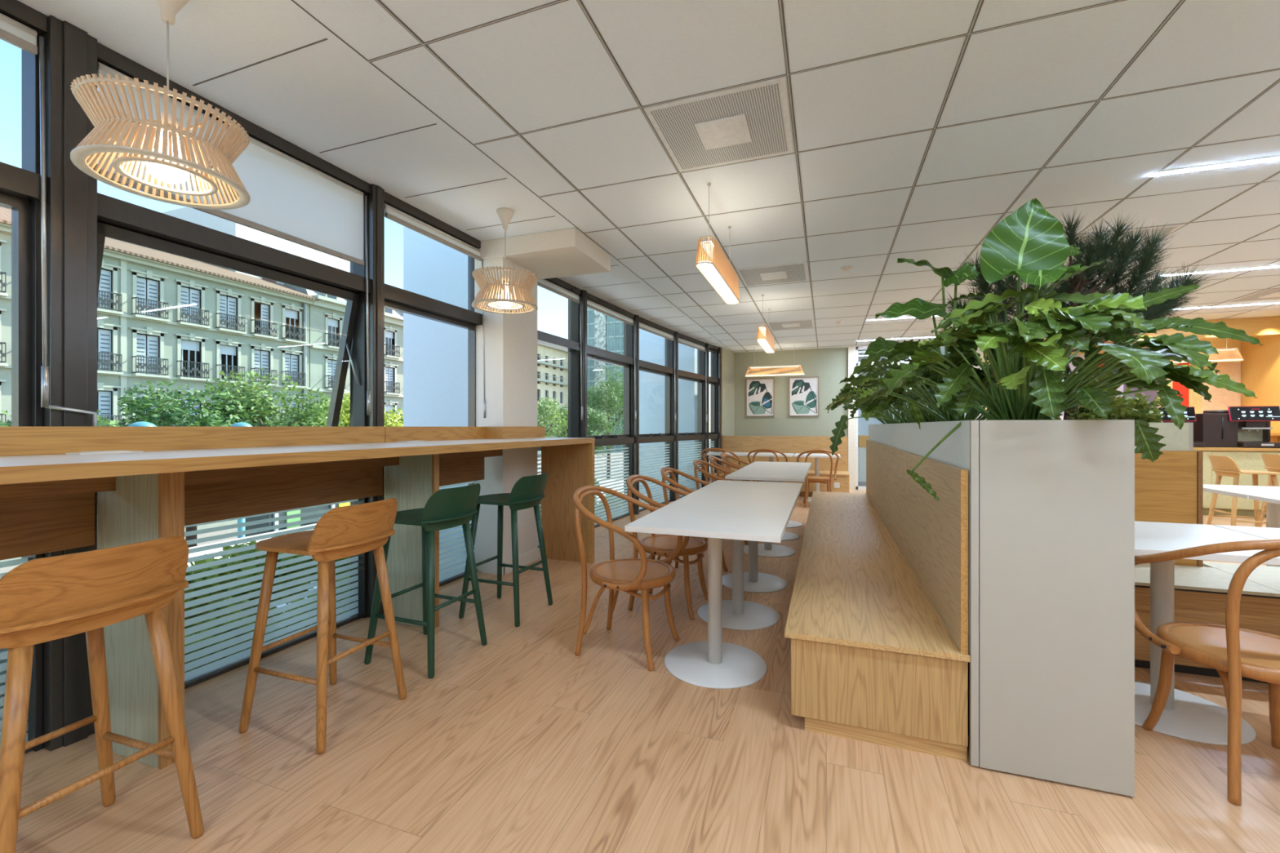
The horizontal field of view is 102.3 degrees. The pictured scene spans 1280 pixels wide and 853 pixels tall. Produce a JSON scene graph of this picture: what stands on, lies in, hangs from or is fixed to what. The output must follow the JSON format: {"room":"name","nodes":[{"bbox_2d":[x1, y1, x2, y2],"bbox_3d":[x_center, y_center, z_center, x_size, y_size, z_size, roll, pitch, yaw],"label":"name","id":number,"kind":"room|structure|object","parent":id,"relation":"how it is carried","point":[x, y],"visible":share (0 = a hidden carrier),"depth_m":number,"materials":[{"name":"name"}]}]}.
{"room":"cafeteria","nodes":[
{"label":"cafeteria","id":0,"kind":"room"},
{"bbox_2d":[0,13,97,426],"bbox_3d":[-2.404,-0.677,1.387,0.110,1.555,1.355,0,0,23],"label":"window frame","id":1,"kind":"structure","parent":0,"point":[13,32],"depth_m":1.89,"materials":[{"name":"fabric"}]},
{"bbox_2d":[474,257,537,572],"bbox_3d":[-1.206,-0.160,4.492,0.400,2.720,0.530,0,0,20],"label":"wall pillar","id":2,"kind":"structure","parent":0,"point":[510,340],"depth_m":4.25,"materials":[{"name":"paint"}]},
{"bbox_2d":[481,547,539,575],"bbox_3d":[-1.107,1.150,4.455,0.210,0.100,0.552,0,0,20],"label":"baseboard","id":3,"kind":"structure","parent":2,"relation":"attached to","point":[490,567],"depth_m":4.25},
{"bbox_2d":[537,491,664,542],"bbox_3d":[-1.345,3.725,4.739,0.150,4.950,20.000,0,0,20],"label":"wall","id":4,"kind":"structure","parent":0,"point":[662,491],"depth_m":8.49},
{"bbox_2d":[0,0,47,754],"bbox_3d":[-2.504,-0.160,1.297,0.208,2.720,1.364,0,0,20],"label":"window","id":5,"kind":"structure","parent":4,"relation":"in","point":[20,188],"depth_m":1.90,"materials":[{"name":"brown metal"}]},
{"bbox_2d":[43,15,370,751],"bbox_3d":[-2.092,-0.160,2.627,0.365,2.720,1.420,0,0,20],"label":"window","id":6,"kind":"structure","parent":4,"relation":"in","point":[79,218],"depth_m":2.19,"materials":[{"name":"brown metal"}]},
{"bbox_2d":[97,61,370,415],"bbox_3d":[-1.939,-0.762,2.634,0.079,1.384,1.247,0,0,22],"label":"roller blind","id":7,"kind":"object","parent":6,"relation":"attached to","point":[291,200],"visible":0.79,"depth_m":2.76,"materials":[{"name":"fabric"}]},
{"bbox_2d":[186,479,623,635],"bbox_3d":[-4.214,1.875,5.775,5.950,0.150,24.000,0,0,20],"label":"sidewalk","id":8,"kind":"structure","parent":4,"relation":"attached to","point":[215,550],"depth_m":8.01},
{"bbox_2d":[184,560,220,629],"bbox_3d":[-3.349,1.340,3.464,0.828,0.920,0.805,0,0,39],"label":"bush","id":9,"kind":"object","parent":8,"relation":"on","point":[201,562],"visible":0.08,"depth_m":3.48,"materials":[{"name":"green plant"}]},
{"bbox_2d":[190,594,317,666],"bbox_3d":[-2.588,1.620,3.508,0.828,0.920,0.805,0,0,39],"label":"bush","id":10,"kind":"object","parent":8,"relation":"on","point":[230,597],"visible":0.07,"depth_m":3.41,"materials":[{"name":"green plant"}]},
{"bbox_2d":[202,534,317,617],"bbox_3d":[-3.036,1.340,4.159,0.828,0.920,0.805,0,0,-35],"label":"bush","id":11,"kind":"object","parent":8,"relation":"on","point":[227,548],"visible":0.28,"depth_m":3.95,"materials":[{"name":"green plant"}]},
{"bbox_2d":[403,226,467,577],"bbox_3d":[-1.797,-1.500,5.327,1.160,6.600,0.500,0,0,20],"label":"wall","id":12,"kind":"structure","parent":8,"relation":"on","point":[435,353],"depth_m":5.15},
{"bbox_2d":[639,328,697,496],"bbox_3d":[0.461,-1.500,10.253,1.400,6.600,0.500,0,0,20],"label":"wall","id":13,"kind":"structure","parent":8,"relation":"on","point":[651,346],"depth_m":10.02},
{"bbox_2d":[350,183,482,617],"bbox_3d":[-1.541,-0.160,3.824,0.208,2.720,1.208,0,0,21],"label":"window","id":14,"kind":"structure","parent":4,"relation":"in","point":[382,295],"depth_m":3.43,"materials":[{"name":"brown metal"}]},
{"bbox_2d":[384,203,485,417],"bbox_3d":[-1.488,-0.762,3.808,0.079,1.384,0.972,0,0,23],"label":"roller blind","id":15,"kind":"object","parent":14,"relation":"attached to","point":[392,213],"visible":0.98,"depth_m":3.77,"materials":[{"name":"fabric"}]},
{"bbox_2d":[537,277,582,547],"bbox_3d":[-0.944,-0.160,5.233,0.208,2.720,1.154,0,0,23],"label":"window","id":16,"kind":"structure","parent":4,"relation":"in","point":[572,345],"depth_m":5.73,"materials":[{"name":"brown metal"}]},
{"bbox_2d":[537,279,582,420],"bbox_3d":[-0.876,-0.762,5.250,0.079,1.384,1.019,0,0,25],"label":"roller blind","id":17,"kind":"object","parent":16,"relation":"attached to","point":[544,283],"visible":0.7,"depth_m":5.44,"materials":[{"name":"fabric"}]},
{"bbox_2d":[568,289,635,528],"bbox_3d":[-0.420,-0.160,6.401,0.209,2.720,1.404,0,0,25],"label":"window","id":18,"kind":"structure","parent":4,"relation":"in","point":[588,352],"depth_m":6.39,"materials":[{"name":"brown metal"}]},
{"bbox_2d":[586,298,636,421],"bbox_3d":[-0.356,-0.762,6.426,0.080,1.384,1.254,0,0,26],"label":"roller blind","id":19,"kind":"object","parent":18,"relation":"attached to","point":[590,304],"visible":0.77,"depth_m":6.51,"materials":[{"name":"fabric"}]},
{"bbox_2d":[15,481,1279,852],"bbox_3d":[3.311,1.347,4.014,9.100,0.306,18.600,0,0,20],"label":"floor","id":20,"kind":"structure","parent":0,"point":[517,742],"depth_m":1.80,"materials":[{"name":"brown wood"}]},
{"bbox_2d":[0,535,204,852],"bbox_3d":[-1.554,0.754,1.385,0.485,0.896,0.428,0,0,18],"label":"bar stool","id":21,"kind":"object","parent":20,"relation":"on","point":[50,598],"visible":1,"depth_m":1.31,"materials":[{"name":"brown wood"}]},
{"bbox_2d":[0,426,595,769],"bbox_3d":[-1.978,0.600,1.223,0.698,1.200,7.356,0,0,20],"label":"countertop","id":22,"kind":"structure","parent":20,"relation":"on","point":[47,500],"depth_m":2.11,"materials":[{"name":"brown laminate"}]},
{"bbox_2d":[238,497,406,755],"bbox_3d":[-1.304,0.754,2.151,0.485,0.896,0.428,0,0,19],"label":"bar stool","id":23,"kind":"object","parent":20,"relation":"on","point":[344,531],"visible":1,"depth_m":2.04,"materials":[{"name":"brown wood"}]},
{"bbox_2d":[364,483,487,679],"bbox_3d":[-1.119,0.754,2.722,0.485,0.896,0.428,0,0,21],"label":"bar stool","id":24,"kind":"object","parent":20,"relation":"on","point":[448,508],"visible":0.93,"depth_m":2.61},
{"bbox_2d":[458,472,552,626],"bbox_3d":[-0.863,0.754,3.353,0.485,0.896,0.428,0,0,20],"label":"bar stool","id":25,"kind":"object","parent":20,"relation":"on","point":[527,492],"visible":0.91,"depth_m":3.25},
{"bbox_2d":[573,485,682,671],"bbox_3d":[-0.074,0.770,2.804,0.542,0.870,0.609,0,0,23],"label":"armchair","id":26,"kind":"object","parent":20,"relation":"on","point":[625,575],"visible":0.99,"depth_m":2.70,"materials":[{"name":"brown wood"}]},
{"bbox_2d":[626,474,707,619],"bbox_3d":[0.189,0.770,3.474,0.542,0.870,0.609,0,0,22],"label":"armchair","id":27,"kind":"object","parent":20,"relation":"on","point":[664,545],"visible":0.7,"depth_m":3.37,"materials":[{"name":"brown wood"}]},
{"bbox_2d":[660,466,728,572],"bbox_3d":[0.441,0.770,4.157,0.542,0.870,0.609,0,0,18],"label":"armchair","id":28,"kind":"object","parent":20,"relation":"on","point":[664,471],"visible":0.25,"depth_m":4.25,"materials":[{"name":"brown wood"}]},
{"bbox_2d":[624,503,791,688],"bbox_3d":[0.380,0.830,2.611,0.700,0.740,0.720,0,0,20],"label":"cafe table","id":29,"kind":"object","parent":20,"relation":"on","point":[713,663],"visible":1,"depth_m":2.57,"materials":[{"name":"white laminate"}]},
{"bbox_2d":[693,459,748,545],"bbox_3d":[0.804,0.770,5.133,0.542,0.870,0.609,0,0,22],"label":"armchair","id":30,"kind":"object","parent":20,"relation":"on","point":[695,462],"visible":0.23,"depth_m":5.17,"materials":[{"name":"brown wood"}]},
{"bbox_2d":[670,489,798,630],"bbox_3d":[0.626,0.830,3.293,0.700,0.740,0.720,0,0,20],"label":"cafe table","id":31,"kind":"object","parent":20,"relation":"on","point":[738,614],"visible":0.91,"depth_m":3.26,"materials":[{"name":"white metal"}]},
{"bbox_2d":[698,480,802,592],"bbox_3d":[0.872,0.830,3.975,0.700,0.740,0.720,0,0,20],"label":"cafe table","id":32,"kind":"object","parent":20,"relation":"on","point":[754,581],"visible":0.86,"depth_m":3.94,"materials":[{"name":"white metal"}]},
{"bbox_2d":[724,470,807,557],"bbox_3d":[1.238,0.830,4.986,0.700,0.740,0.720,0,0,20],"label":"cafe table","id":33,"kind":"object","parent":20,"relation":"on","point":[766,549],"visible":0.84,"depth_m":4.88,"materials":[{"name":"laminate"}]},
{"bbox_2d":[738,465,809,541],"bbox_3d":[1.484,0.830,5.668,0.700,0.740,0.720,0,0,20],"label":"cafe table","id":34,"kind":"object","parent":20,"relation":"on","point":[787,535],"visible":0.3,"depth_m":5.59,"materials":[{"name":"laminate"}]},
{"bbox_2d":[748,461,811,528],"bbox_3d":[1.730,0.830,6.350,0.700,0.740,0.720,0,0,20],"label":"cafe table","id":35,"kind":"object","parent":20,"relation":"on","point":[791,524],"visible":0.36,"depth_m":6.32,"materials":[{"name":"laminate"}]},
{"bbox_2d":[718,435,848,497],"bbox_3d":[2.537,0.688,9.230,2.220,1.025,0.685,0,0,20],"label":"bench","id":36,"kind":"object","parent":20,"relation":"on","point":[784,444],"visible":0.39,"depth_m":9.39,"materials":[{"name":"brown wood"}]},
{"bbox_2d":[793,453,840,501],"bbox_3d":[2.899,0.830,8.437,0.700,0.740,0.720,0,0,20],"label":"cafe table","id":37,"kind":"object","parent":20,"relation":"on","point":[817,456],"visible":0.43,"depth_m":8.40,"materials":[{"name":"white metal"}]},
{"bbox_2d":[796,449,839,507],"bbox_3d":[2.690,0.770,7.792,0.609,0.870,0.542,0,0,16],"label":"armchair","id":38,"kind":"object","parent":20,"relation":"on","point":[809,479],"visible":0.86,"depth_m":7.65,"materials":[{"name":"brown wood"}]},
{"bbox_2d":[857,435,868,481],"bbox_3d":[5.103,0.700,11.330,0.600,1.000,0.520,0,0,20],"label":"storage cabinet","id":39,"kind":"object","parent":20,"relation":"on","point":[861,438],"visible":0.32,"depth_m":11.16,"materials":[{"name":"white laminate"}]},
{"bbox_2d":[784,439,970,761],"bbox_3d":[1.665,0.677,4.133,0.633,1.046,4.695,0,0,20],"label":"bench","id":40,"kind":"object","parent":20,"relation":"on","point":[877,626],"visible":1,"depth_m":2.04,"materials":[{"name":"brown wood"}]},
{"bbox_2d":[868,419,1134,796],"bbox_3d":[2.172,0.589,3.936,0.454,1.222,4.680,0,0,20],"label":"planter","id":41,"kind":"object","parent":20,"relation":"on","point":[1051,503],"visible":0.89,"depth_m":1.73,"materials":[{"name":"metal"}]},
{"bbox_2d":[825,366,930,423],"bbox_3d":[2.576,-0.309,5.251,1.268,0.668,1.244,0,0,-15],"label":"philodendron","id":42,"kind":"object","parent":41,"relation":"on","point":[842,393],"visible":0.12,"depth_m":5.25,"materials":[{"name":"green plant"}]},
{"bbox_2d":[829,355,943,455],"bbox_3d":[2.210,-0.217,4.304,1.225,0.881,1.274,0,0,20],"label":"philodendron","id":43,"kind":"object","parent":41,"relation":"in","point":[838,433],"visible":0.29,"depth_m":4.10,"materials":[{"name":"green plant"}]},
{"bbox_2d":[864,336,914,422],"bbox_3d":[1.805,-0.308,3.612,0.496,0.663,0.191,0,0,-16],"label":"alocasia","id":44,"kind":"object","parent":41,"relation":"in","point":[880,347],"visible":0.7,"depth_m":3.62,"materials":[{"name":"green plant"}]},
{"bbox_2d":[845,350,998,430],"bbox_3d":[1.880,-0.224,3.397,1.177,0.568,1.105,0,0,-11],"label":"philodendron","id":45,"kind":"object","parent":41,"relation":"in","point":[916,410],"visible":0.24,"depth_m":3.23,"materials":[{"name":"green plant"}]},
{"bbox_2d":[875,257,979,421],"bbox_3d":[1.358,-0.399,2.523,0.448,0.845,0.282,0,0,9],"label":"alocasia","id":46,"kind":"object","parent":41,"relation":"in","point":[917,308],"visible":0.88,"depth_m":2.46,"materials":[{"name":"green plant"}]},
{"bbox_2d":[857,337,1093,421],"bbox_3d":[1.660,-0.215,2.624,1.020,0.474,1.077,0,0,20],"label":"philodendron","id":47,"kind":"object","parent":41,"relation":"on","point":[887,400],"visible":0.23,"depth_m":2.64,"materials":[{"name":"green plant"}]},
{"bbox_2d":[979,198,1081,391],"bbox_3d":[1.640,-0.438,2.036,0.696,0.921,0.330,0,0,-24],"label":"alocasia","id":48,"kind":"object","parent":41,"relation":"in","point":[1030,244],"visible":0.78,"depth_m":2.04,"materials":[{"name":"green plant"}]},
{"bbox_2d":[868,259,1264,502],"bbox_3d":[1.539,-0.158,2.027,1.066,0.912,1.126,0,0,-36],"label":"philodendron","id":49,"kind":"object","parent":41,"relation":"in","point":[1040,395],"visible":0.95,"depth_m":1.82,"materials":[{"name":"green plant"}]},
{"bbox_2d":[1134,422,1193,566],"bbox_3d":[2.655,0.589,3.182,0.953,1.222,0.410,0,0,20],"label":"planter","id":50,"kind":"object","parent":20,"relation":"on","point":[1175,439],"visible":0.16,"depth_m":2.85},
{"bbox_2d":[939,209,1213,419],"bbox_3d":[2.712,-0.639,3.188,1.501,1.365,0.733,0,0,13],"label":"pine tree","id":51,"kind":"object","parent":50,"relation":"on","point":[1125,254],"visible":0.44,"depth_m":3.07,"materials":[{"name":"green plant"}]},
{"bbox_2d":[1066,387,1164,422],"bbox_3d":[2.833,-0.116,3.086,0.476,0.254,0.362,0,0,33],"label":"trailing plant","id":52,"kind":"object","parent":50,"relation":"in","point":[1123,408],"visible":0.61,"depth_m":2.99,"materials":[{"name":"green plant"}]},
{"bbox_2d":[1134,450,1279,683],"bbox_3d":[3.238,0.667,2.546,2.440,1.066,0.610,0,0,20],"label":"bench","id":53,"kind":"object","parent":20,"relation":"on","point":[1169,488],"visible":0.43,"depth_m":2.58,"materials":[{"name":"brown wood"}]},
{"bbox_2d":[1134,538,1279,805],"bbox_3d":[2.131,0.770,1.774,0.609,0.870,0.542,0,0,18],"label":"armchair","id":54,"kind":"object","parent":20,"relation":"on","point":[1229,648],"visible":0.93,"depth_m":1.74,"materials":[{"name":"brown wood"}]},
{"bbox_2d":[1134,520,1279,745],"bbox_3d":[2.223,0.830,2.195,0.700,0.740,0.720,0,0,20],"label":"cafe table","id":55,"kind":"object","parent":20,"relation":"on","point":[1186,716],"visible":0.47,"depth_m":2.16,"materials":[{"name":"white metal"}]},
{"bbox_2d":[1193,447,1279,518],"bbox_3d":[7.239,0.741,7.390,3.395,0.918,0.680,0,0,20],"label":"countertop","id":56,"kind":"structure","parent":20,"relation":"on","point":[1246,459],"depth_m":6.83,"materials":[{"name":"brown wood"}]},
{"bbox_2d":[1155,406,1205,447],"bbox_3d":[7.302,0.006,7.322,0.840,0.552,0.545,0,0,20],"label":"coffee machine","id":57,"kind":"object","parent":56,"relation":"on","point":[1189,413],"visible":0.18,"depth_m":7.03,"materials":[{"name":"black plastic"}]},
{"bbox_2d":[1187,405,1279,448],"bbox_3d":[8.101,0.006,7.034,0.840,0.552,0.545,0,0,20],"label":"coffee machine","id":58,"kind":"object","parent":56,"relation":"on","point":[1243,427],"visible":0.97,"depth_m":6.91,"materials":[{"name":"black plastic"}]},
{"bbox_2d":[1193,447,1279,451],"bbox_3d":[7.239,0.301,7.390,3.395,0.038,0.680,0,0,20],"label":"countertop","id":59,"kind":"structure","parent":56,"relation":"on","point":[1194,448],"depth_m":6.81,"materials":[{"name":"brown wood"}]},
{"bbox_2d":[1203,484,1279,567],"bbox_3d":[4.546,0.830,3.695,0.700,0.740,0.720,0,0,20],"label":"cafe table","id":60,"kind":"object","parent":20,"relation":"on","point":[1273,510],"visible":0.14,"depth_m":3.69,"materials":[{"name":"laminate"}]},
{"bbox_2d":[1206,454,1279,527],"bbox_3d":[6.269,0.754,5.338,0.485,0.896,0.428,0,0,22],"label":"bar stool","id":61,"kind":"object","parent":20,"relation":"on","point":[1226,466],"visible":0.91,"depth_m":5.36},
{"bbox_2d":[1213,524,1279,539],"bbox_3d":[2.891,0.830,1.954,0.700,0.740,0.720,0,0,20],"label":"cafe table","id":62,"kind":"object","parent":20,"relation":"on","point":[1268,533],"visible":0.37,"depth_m":2.27,"materials":[{"name":"white laminate"}]},
{"bbox_2d":[1259,453,1279,527],"bbox_3d":[7.197,0.754,5.640,0.485,0.896,0.428,0,0,24],"label":"bar stool","id":63,"kind":"object","parent":20,"relation":"on","point":[1272,462],"visible":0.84,"depth_m":5.77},
{"bbox_2d":[17,0,1279,363],"bbox_3d":[3.282,-1.695,4.024,9.160,0.350,18.600,0,0,20],"label":"ceiling","id":64,"kind":"structure","parent":0,"point":[547,67],"depth_m":2.58,"materials":[{"name":"white tile"}]},
{"bbox_2d":[70,0,249,209],"bbox_3d":[-1.625,-1.181,1.774,0.452,0.679,0.452,0,0,20],"label":"pendant lamp","id":65,"kind":"object","parent":64,"relation":"hanging from","point":[166,161],"visible":1,"depth_m":1.70,"materials":[{"name":"beige wood"}]},
{"bbox_2d":[471,207,537,314],"bbox_3d":[-0.951,-1.181,3.640,0.452,0.679,0.452,0,0,20],"label":"pendant lamp","id":66,"kind":"object","parent":64,"relation":"hanging from","point":[506,292],"visible":1,"depth_m":3.54,"materials":[{"name":"beige wood"}]},
{"bbox_2d":[475,227,610,279],"bbox_3d":[-0.809,-1.448,4.412,0.920,0.145,0.690,0,0,20],"label":"beam","id":67,"kind":"structure","parent":64,"relation":"attached to","point":[566,252],"depth_m":4.17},
{"bbox_2d":[694,182,739,304],"bbox_3d":[0.557,-1.244,3.573,0.114,0.552,1.109,0,0,20],"label":"linear pendant","id":68,"kind":"object","parent":64,"relation":"hanging from","point":[719,273],"visible":1,"depth_m":3.35,"materials":[{"name":"brown wood"}]},
{"bbox_2d":[697,261,737,302],"bbox_3d":[0.557,-0.981,3.573,0.089,0.006,1.080,0,0,20],"label":"diffuser","id":69,"kind":"object","parent":68,"relation":"attached to","point":[710,271],"depth_m":3.45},
{"bbox_2d":[643,76,793,172],"bbox_3d":[0.433,-1.514,2.656,0.650,0.012,0.650,0,0,20],"label":"ceiling vent","id":70,"kind":"object","parent":64,"relation":"in","point":[751,122],"visible":1,"depth_m":2.59,"materials":[{"name":"metal"}]},
{"bbox_2d":[191,0,1279,351],"bbox_3d":[2.687,-1.520,2.389,8.770,0.003,14.920,0,0,20],"label":"ceiling grid","id":71,"kind":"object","parent":64,"relation":"attached to","point":[293,1],"depth_m":2.67,"materials":[{"name":"metal"}]},
{"bbox_2d":[755,294,774,353],"bbox_3d":[1.542,-1.244,6.301,0.114,0.552,1.109,0,0,20],"label":"linear pendant","id":72,"kind":"object","parent":64,"relation":"hanging from","point":[766,340],"visible":1,"depth_m":6.07,"materials":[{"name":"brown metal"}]},
{"bbox_2d":[736,262,808,286],"bbox_3d":[1.342,-1.514,5.172,0.650,0.012,0.650,0,0,20],"label":"ceiling vent","id":73,"kind":"object","parent":64,"relation":"in","point":[793,272],"visible":1,"depth_m":5.12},
{"bbox_2d":[745,345,804,377],"bbox_3d":[2.557,-1.244,9.815,1.109,0.552,0.114,0,0,20],"label":"linear pendant","id":74,"kind":"object","parent":64,"relation":"hanging from","point":[762,368],"visible":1,"depth_m":9.79,"materials":[{"name":"beige wood"}]},
{"bbox_2d":[766,319,814,330],"bbox_3d":[2.259,-1.514,7.711,0.650,0.012,0.650,0,0,20],"label":"ceiling vent","id":75,"kind":"object","parent":64,"relation":"in","point":[807,323],"visible":0.99,"depth_m":7.66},
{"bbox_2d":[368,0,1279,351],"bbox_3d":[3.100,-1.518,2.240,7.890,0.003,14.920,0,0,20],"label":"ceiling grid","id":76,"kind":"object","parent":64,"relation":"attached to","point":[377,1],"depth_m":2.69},
{"bbox_2d":[1068,223,1186,257],"bbox_3d":[3.894,-1.514,4.276,0.650,0.012,0.650,0,0,20],"label":"ceiling vent","id":77,"kind":"object","parent":64,"relation":"in","point":[1174,227],"visible":0.1,"depth_m":4.01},
{"bbox_2d":[1170,337,1244,363],"bbox_3d":[8.329,-1.244,7.752,1.109,0.552,0.114,0,0,20],"label":"linear pendant","id":78,"kind":"object","parent":64,"relation":"hanging from","point":[1225,351],"visible":0.41,"depth_m":7.60,"materials":[{"name":"wood"}]},
{"bbox_2d":[1148,155,1279,177],"bbox_3d":[3.630,-1.518,2.910,1.162,0.008,0.056,0,0,20],"label":"light strip","id":79,"kind":"object","parent":64,"relation":"attached to","point":[1276,157],"visible":1,"depth_m":3.00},
{"bbox_2d":[1223,288,1279,302],"bbox_3d":[7.340,-1.514,5.897,0.650,0.012,0.650,0,0,20],"label":"ceiling vent","id":80,"kind":"object","parent":64,"relation":"in","point":[1268,294],"visible":1,"depth_m":5.99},
{"bbox_2d":[623,314,675,515],"bbox_3d":[0.178,-0.160,7.663,0.208,2.720,1.384,0,0,27],"label":"window","id":81,"kind":"structure","parent":0,"point":[640,365],"depth_m":7.50,"materials":[{"name":"brown metal"}]},
{"bbox_2d":[639,321,675,422],"bbox_3d":[0.250,-0.762,7.682,0.080,1.384,1.237,0,0,28],"label":"roller blind","id":82,"kind":"object","parent":81,"relation":"attached to","point":[642,326],"visible":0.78,"depth_m":7.78,"materials":[{"name":"fabric"}]},
{"bbox_2d":[665,331,706,501],"bbox_3d":[0.829,-0.160,8.854,0.209,2.720,1.327,0,0,31],"label":"window","id":83,"kind":"structure","parent":0,"point":[700,378],"depth_m":8.75,"materials":[{"name":"brown metal"}]},
{"bbox_2d":[722,348,734,435],"bbox_3d":[1.706,-0.160,10.315,0.119,2.720,0.863,0,0,28],"label":"wall","id":84,"kind":"structure","parent":0,"point":[728,357],"depth_m":10.31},
{"bbox_2d":[697,342,721,486],"bbox_3d":[1.313,-0.160,9.707,0.208,2.720,0.626,0,0,33],"label":"window","id":85,"kind":"structure","parent":84,"relation":"in","point":[714,380],"depth_m":9.87,"materials":[{"name":"brown metal"}]},
{"bbox_2d":[734,347,848,436],"bbox_3d":[2.920,-0.160,10.364,2.350,2.720,0.120,0,0,20],"label":"wall","id":86,"kind":"structure","parent":0,"point":[831,365],"depth_m":10.26,"materials":[{"name":"paint"}]},
{"bbox_2d":[746,377,774,417],"bbox_3d":[2.436,-0.590,10.459,0.570,0.780,0.030,0,0,20],"label":"framed print","id":87,"kind":"object","parent":86,"relation":"attached to","point":[760,392],"visible":1,"depth_m":10.46,"materials":[{"name":"paper"}]},
{"bbox_2d":[788,376,819,416],"bbox_3d":[3.233,-0.590,10.172,0.570,0.780,0.030,0,0,20],"label":"framed print","id":88,"kind":"object","parent":86,"relation":"attached to","point":[803,392],"visible":1,"depth_m":10.17,"materials":[{"name":"paper"}]},
{"bbox_2d":[848,346,856,489],"bbox_3d":[4.053,-0.160,9.860,0.135,2.720,0.100,0,0,20],"label":"trim","id":89,"kind":"structure","parent":86,"relation":"attached to","point":[851,350],"depth_m":9.81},
{"bbox_2d":[857,364,928,435],"bbox_3d":[6.316,-0.160,11.009,8.200,2.720,3.400,0,0,20],"label":"wall","id":90,"kind":"structure","parent":0,"point":[863,424],"depth_m":12.95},
{"bbox_2d":[982,337,1240,420],"bbox_3d":[7.765,-0.160,8.545,3.600,2.720,0.150,0,0,20],"label":"wall","id":91,"kind":"structure","parent":0,"point":[1217,343],"depth_m":8.02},
{"bbox_2d":[1059,348,1240,419],"bbox_3d":[8.109,-0.475,8.334,2.390,1.450,0.019,0,0,20],"label":"mural","id":92,"kind":"object","parent":91,"relation":"attached to","point":[1221,398],"visible":0.11,"depth_m":8.04},
{"bbox_2d":[1240,335,1279,442],"bbox_3d":[9.117,-0.160,7.286,0.200,2.720,1.500,0,0,20],"label":"wall","id":93,"kind":"structure","parent":0,"point":[1260,366],"depth_m":7.53,"materials":[{"name":"orange paint"}]},
{"bbox_2d":[1044,315,1279,342],"bbox_3d":[7.367,-1.395,7.679,3.760,0.250,0.150,0,0,20],"label":"trim","id":94,"kind":"structure","parent":93,"relation":"attached to","point":[1258,326],"depth_m":7.20,"materials":[{"name":"brown wood"}]},
{"label":"outside","id":95,"kind":"structure","parent":0,"visible":0},
{"bbox_2d":[0,439,710,573],"bbox_3d":[-42.633,6.300,121.723,157.100,0.200,320.000,0,0,20],"label":"ground","id":96,"kind":"structure","parent":95,"point":[3,570],"depth_m":62.17,"materials":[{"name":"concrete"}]},
{"bbox_2d":[0,206,319,568],"bbox_3d":[-34.386,-3.000,19.970,11.750,18.400,38.200,0,0,20],"label":"apartment building","id":97,"kind":"structure","parent":96,"relation":"on","point":[162,316],"depth_m":28.70,"materials":[{"name":"stone"}]},
{"bbox_2d":[100,378,277,547],"bbox_3d":[-11.393,2.492,13.324,3.830,7.422,3.857,0,0,-20],"label":"street tree","id":98,"kind":"object","parent":96,"relation":"on","point":[159,417],"visible":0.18,"depth_m":12.80,"materials":[{"name":"green plant"}]},
{"bbox_2d":[199,367,344,426],"bbox_3d":[-10.897,2.237,15.398,4.083,7.930,3.738,0,0,-11],"label":"street tree","id":99,"kind":"object","parent":96,"relation":"on","point":[307,417],"visible":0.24,"depth_m":14.57,"materials":[{"name":"green plant"}]},
{"bbox_2d":[244,502,350,537],"bbox_3d":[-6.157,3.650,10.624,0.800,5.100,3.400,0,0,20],"label":"kiosk","id":100,"kind":"object","parent":96,"relation":"on","point":[322,508],"visible":0.03,"depth_m":9.19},
{"bbox_2d":[284,283,403,426],"bbox_3d":[-24.057,-3.100,47.019,10.800,18.600,19.900,0,0,20],"label":"apartment building","id":101,"kind":"structure","parent":96,"relation":"on","point":[326,315],"depth_m":37.81,"materials":[{"name":"stone"}]},
{"bbox_2d":[314,392,403,426],"bbox_3d":[-9.754,2.458,17.823,3.709,7.490,3.416,0,0,20],"label":"street tree","id":102,"kind":"object","parent":96,"relation":"on","point":[344,415],"visible":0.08,"depth_m":17.61,"materials":[{"name":"green plant"}]},
{"bbox_2d":[537,343,568,454],"bbox_3d":[-31.073,-7.600,109.573,15.100,27.600,45.000,0,0,20],"label":"apartment building","id":103,"kind":"structure","parent":96,"relation":"on","point":[552,362],"depth_m":120.04,"materials":[{"name":"stone"}]},
{"bbox_2d":[537,395,568,437],"bbox_3d":[-5.438,2.056,27.237,5.008,8.293,4.820,0,0,-9],"label":"street tree","id":104,"kind":"object","parent":96,"relation":"on","point":[544,411],"visible":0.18,"depth_m":26.63,"materials":[{"name":"green plant"}]},
{"bbox_2d":[545,403,615,457],"bbox_3d":[-3.587,2.359,31.434,3.687,7.687,4.431,0,0,22],"label":"street tree","id":105,"kind":"object","parent":96,"relation":"on","point":[595,424],"visible":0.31,"depth_m":31.02,"materials":[{"name":"green plant"}]},
{"bbox_2d":[586,306,623,451],"bbox_3d":[-5.559,-31.300,134.700,14.180,75.000,14.400,0,0,20],"label":"office tower","id":106,"kind":"structure","parent":96,"relation":"on","point":[605,332],"depth_m":128.37,"materials":[{"name":"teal glass"}]},
{"bbox_2d":[586,364,623,478],"bbox_3d":[-2.004,0.837,36.339,5.463,10.730,5.336,0,0,45],"label":"street tree","id":107,"kind":"object","parent":96,"relation":"on","point":[608,394],"visible":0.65,"depth_m":35.34,"materials":[{"name":"green plant"}]},
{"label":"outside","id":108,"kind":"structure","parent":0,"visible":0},
{"bbox_2d":[160,206,350,284],"bbox_3d":[-31.962,-12.100,41.794,15.480,6.200,11.100,0,0,20],"label":"sky","id":109,"kind":"structure","parent":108,"point":[188,214],"depth_m":35.80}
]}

